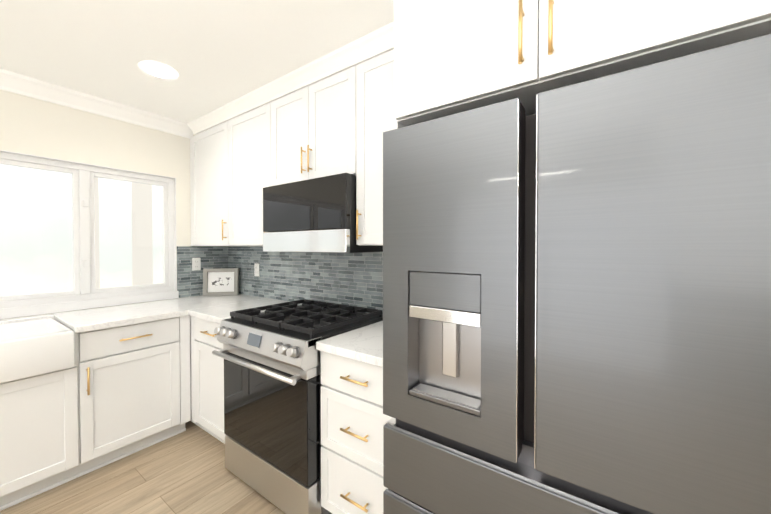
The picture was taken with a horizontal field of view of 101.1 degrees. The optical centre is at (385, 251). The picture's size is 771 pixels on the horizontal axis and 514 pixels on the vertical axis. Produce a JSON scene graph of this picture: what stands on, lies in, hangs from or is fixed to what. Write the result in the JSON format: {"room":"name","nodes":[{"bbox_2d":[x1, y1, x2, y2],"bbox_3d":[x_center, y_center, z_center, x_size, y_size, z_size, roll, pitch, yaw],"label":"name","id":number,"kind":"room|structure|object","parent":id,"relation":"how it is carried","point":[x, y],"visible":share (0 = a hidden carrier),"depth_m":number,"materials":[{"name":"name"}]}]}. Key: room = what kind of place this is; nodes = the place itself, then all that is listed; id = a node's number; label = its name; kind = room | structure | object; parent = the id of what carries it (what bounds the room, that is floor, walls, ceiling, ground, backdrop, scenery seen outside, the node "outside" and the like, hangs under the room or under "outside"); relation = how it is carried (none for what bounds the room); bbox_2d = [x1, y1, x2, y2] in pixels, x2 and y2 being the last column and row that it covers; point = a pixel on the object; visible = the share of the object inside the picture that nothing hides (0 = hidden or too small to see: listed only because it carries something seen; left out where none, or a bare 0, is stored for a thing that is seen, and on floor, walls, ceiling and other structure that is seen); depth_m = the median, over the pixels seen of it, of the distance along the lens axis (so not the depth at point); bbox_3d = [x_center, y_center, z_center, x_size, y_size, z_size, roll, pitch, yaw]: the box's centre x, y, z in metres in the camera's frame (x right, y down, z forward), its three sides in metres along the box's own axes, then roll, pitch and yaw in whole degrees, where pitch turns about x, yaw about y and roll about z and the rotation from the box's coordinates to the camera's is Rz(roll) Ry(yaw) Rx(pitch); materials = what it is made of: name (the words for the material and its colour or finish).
{"room":"kitchen","nodes":[
{"label":"kitchen","id":0,"kind":"room"},
{"bbox_2d":[0,90,227,318],"bbox_3d":[-2.839,0.120,1.491,0.150,2.450,4.500,1,1,35],"label":"wall","id":1,"kind":"structure","parent":0,"point":[32,126],"depth_m":2.34,"materials":[{"name":"white paint"}]},
{"bbox_2d":[0,150,178,318],"bbox_3d":[-2.491,-0.104,1.931,0.119,1.054,2.166,1,1,35],"label":"window","id":2,"kind":"structure","parent":1,"relation":"in","point":[83,230],"depth_m":2.33,"materials":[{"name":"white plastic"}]},
{"bbox_2d":[0,68,192,138],"bbox_3d":[-2.841,-1.049,1.275,0.078,0.104,3.870,1,1,35],"label":"crown molding","id":3,"kind":"structure","parent":1,"relation":"attached to","point":[17,83],"depth_m":2.24,"materials":[{"name":"white paint"}]},
{"bbox_2d":[0,421,285,513],"bbox_3d":[-0.654,1.416,-0.034,5.500,0.100,4.500,1,1,35],"label":"floor","id":4,"kind":"structure","parent":0,"point":[186,472],"depth_m":1.79,"materials":[{"name":"brown wood"}]},
{"bbox_2d":[0,315,190,510],"bbox_3d":[-2.429,0.909,1.382,0.652,0.876,2.678,1,1,35],"label":"base cabinet","id":5,"kind":"object","parent":4,"relation":"on","point":[113,394],"visible":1,"depth_m":1.89,"materials":[{"name":"white wood"}]},
{"bbox_2d":[0,294,261,332],"bbox_3d":[-2.254,0.447,1.631,0.645,0.038,3.297,1,1,35],"label":"countertop","id":6,"kind":"structure","parent":5,"relation":"on","point":[85,320],"depth_m":2.15,"materials":[{"name":"white stone"}]},
{"bbox_2d":[0,318,74,383],"bbox_3d":[-2.208,0.548,1.596,0.568,0.208,0.836,1,1,35],"label":"farmhouse sink","id":7,"kind":"object","parent":6,"relation":"in","point":[30,348],"visible":0.96,"depth_m":1.69,"materials":[{"name":"white ceramic"}]},
{"bbox_2d":[203,268,238,295],"bbox_3d":[-1.532,0.285,2.959,0.300,0.250,0.050,0,-3,-10],"label":"picture frame","id":8,"kind":"object","parent":6,"relation":"on","point":[221,282],"visible":1,"depth_m":2.95,"materials":[{"name":"grey wood"}]},
{"bbox_2d":[190,316,225,443],"bbox_3d":[-1.265,0.893,2.558,1.199,0.876,0.652,1,1,35],"label":"base cabinet","id":9,"kind":"object","parent":4,"relation":"on","point":[207,385],"visible":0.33,"depth_m":2.19,"materials":[{"name":"white wood"}]},
{"bbox_2d":[184,298,301,323],"bbox_3d":[-1.002,0.438,2.363,0.554,0.038,0.657,1,1,35],"label":"countertop","id":10,"kind":"structure","parent":9,"relation":"on","point":[222,310],"depth_m":2.33,"materials":[{"name":"white stone"}]},
{"bbox_2d":[212,299,382,513],"bbox_3d":[-0.501,0.852,1.935,0.754,0.974,0.735,1,1,35],"label":"range","id":11,"kind":"object","parent":4,"relation":"on","point":[271,355],"visible":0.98,"depth_m":1.65,"materials":[{"name":"silver metal"}]},
{"bbox_2d":[321,351,391,513],"bbox_3d":[0.047,0.905,1.632,0.480,0.876,0.652,1,1,35],"label":"drawers","id":12,"kind":"object","parent":4,"relation":"on","point":[354,419],"visible":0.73,"depth_m":1.42,"materials":[{"name":"white wood"}]},
{"bbox_2d":[316,321,382,367],"bbox_3d":[0.050,0.447,1.631,0.480,0.038,0.642,1,1,35],"label":"countertop","id":13,"kind":"structure","parent":12,"relation":"on","point":[364,344],"depth_m":1.47,"materials":[{"name":"white stone"}]},
{"bbox_2d":[383,34,770,513],"bbox_3d":[0.595,0.472,1.134,0.936,1.755,0.771,1,1,35],"label":"fridge","id":14,"kind":"object","parent":4,"relation":"on","point":[576,298],"visible":1,"depth_m":0.74,"materials":[{"name":"grey metal"}]},
{"bbox_2d":[0,0,393,122],"bbox_3d":[-0.654,-1.134,-0.068,5.500,0.100,4.500,1,1,35],"label":"ceiling","id":15,"kind":"structure","parent":0,"point":[215,54],"depth_m":1.68,"materials":[{"name":"white paint"}]},
{"bbox_2d":[138,61,178,78],"bbox_3d":[-1.388,-1.108,1.944,0.200,0.006,0.200,1,1,35],"label":"recessed light","id":16,"kind":"object","parent":15,"relation":"in","point":[158,69],"visible":1,"depth_m":1.94,"materials":[{"name":"white plastic"}]},
{"bbox_3d":[0.662,0.118,1.683,5.350,2.450,0.150,1,1,35],"label":"wall","id":17,"kind":"structure","parent":0,"visible":0},
{"bbox_2d":[192,258,200,270],"bbox_3d":[-1.733,0.117,2.907,0.008,0.116,0.072,1,1,35],"label":"outlet","id":18,"kind":"object","parent":17,"relation":"attached to","point":[196,263],"visible":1,"depth_m":2.90,"materials":[{"name":"white plastic"}]},
{"bbox_2d":[188,109,222,245],"bbox_3d":[-1.379,-0.584,2.805,0.705,1.072,0.347,1,1,35],"label":"upper cabinet","id":19,"kind":"object","parent":17,"relation":"attached to","point":[206,145],"depth_m":2.70,"materials":[{"name":"white wood"}]},
{"bbox_2d":[219,85,274,245],"bbox_3d":[-0.912,-0.579,2.476,0.668,1.072,0.347,1,1,35],"label":"upper cabinet","id":20,"kind":"object","parent":17,"relation":"attached to","point":[248,124],"depth_m":2.35,"materials":[{"name":"white wood"}]},
{"bbox_2d":[254,263,258,275],"bbox_3d":[-1.162,0.167,2.863,0.072,0.116,0.008,1,1,35],"label":"outlet","id":21,"kind":"object","parent":17,"relation":"attached to","point":[256,269],"visible":1,"depth_m":2.86,"materials":[{"name":"white plastic"}]},
{"bbox_2d":[177,246,382,314],"bbox_3d":[-0.702,0.299,2.272,2.444,0.671,0.462,1,1,35],"label":"backsplash","id":22,"kind":"structure","parent":17,"relation":"attached to","point":[353,279],"depth_m":2.57,"materials":[{"name":"tile"}]},
{"bbox_2d":[275,45,354,184],"bbox_3d":[-0.374,-0.770,2.094,0.762,0.681,0.347,1,1,35],"label":"upper cabinet","id":23,"kind":"object","parent":17,"relation":"attached to","point":[330,113],"depth_m":1.91,"materials":[{"name":"white wood"}]},
{"bbox_2d":[263,173,382,252],"bbox_3d":[-0.395,-0.209,2.071,0.748,0.430,0.417,1,1,35],"label":"microwave","id":24,"kind":"object","parent":23,"relation":"attached to","point":[316,215],"visible":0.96,"depth_m":1.84,"materials":[{"name":"black glass"}]},
{"bbox_2d":[355,25,393,245],"bbox_3d":[0.111,-0.570,1.754,0.539,1.072,0.347,1,1,35],"label":"upper cabinet","id":25,"kind":"object","parent":17,"relation":"attached to","point":[374,55],"depth_m":1.67,"materials":[{"name":"white wood"}]},
{"bbox_2d":[394,0,770,128],"bbox_3d":[0.620,0.126,1.156,0.990,2.448,0.752,1,1,35],"label":"upper cabinet","id":26,"kind":"object","parent":17,"relation":"attached to","point":[451,57],"visible":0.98,"depth_m":0.89,"materials":[{"name":"white wood"}]},
{"label":"outside","id":27,"kind":"structure","parent":0,"visible":0},
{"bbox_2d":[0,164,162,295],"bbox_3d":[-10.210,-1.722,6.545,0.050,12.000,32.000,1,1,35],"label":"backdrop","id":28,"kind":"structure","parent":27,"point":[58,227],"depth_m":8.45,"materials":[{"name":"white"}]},
{"bbox_3d":[-6.582,1.737,4.031,8.830,0.050,32.000,1,1,35],"label":"ground","id":29,"kind":"structure","parent":27,"visible":0},
{"bbox_2d":[94,177,152,288],"bbox_3d":[-3.604,0.025,3.008,0.250,3.400,3.800,1,1,35],"label":"post","id":30,"kind":"object","parent":29,"relation":"on","point":[146,249],"depth_m":3.82,"materials":[{"name":"white"}]}
]}

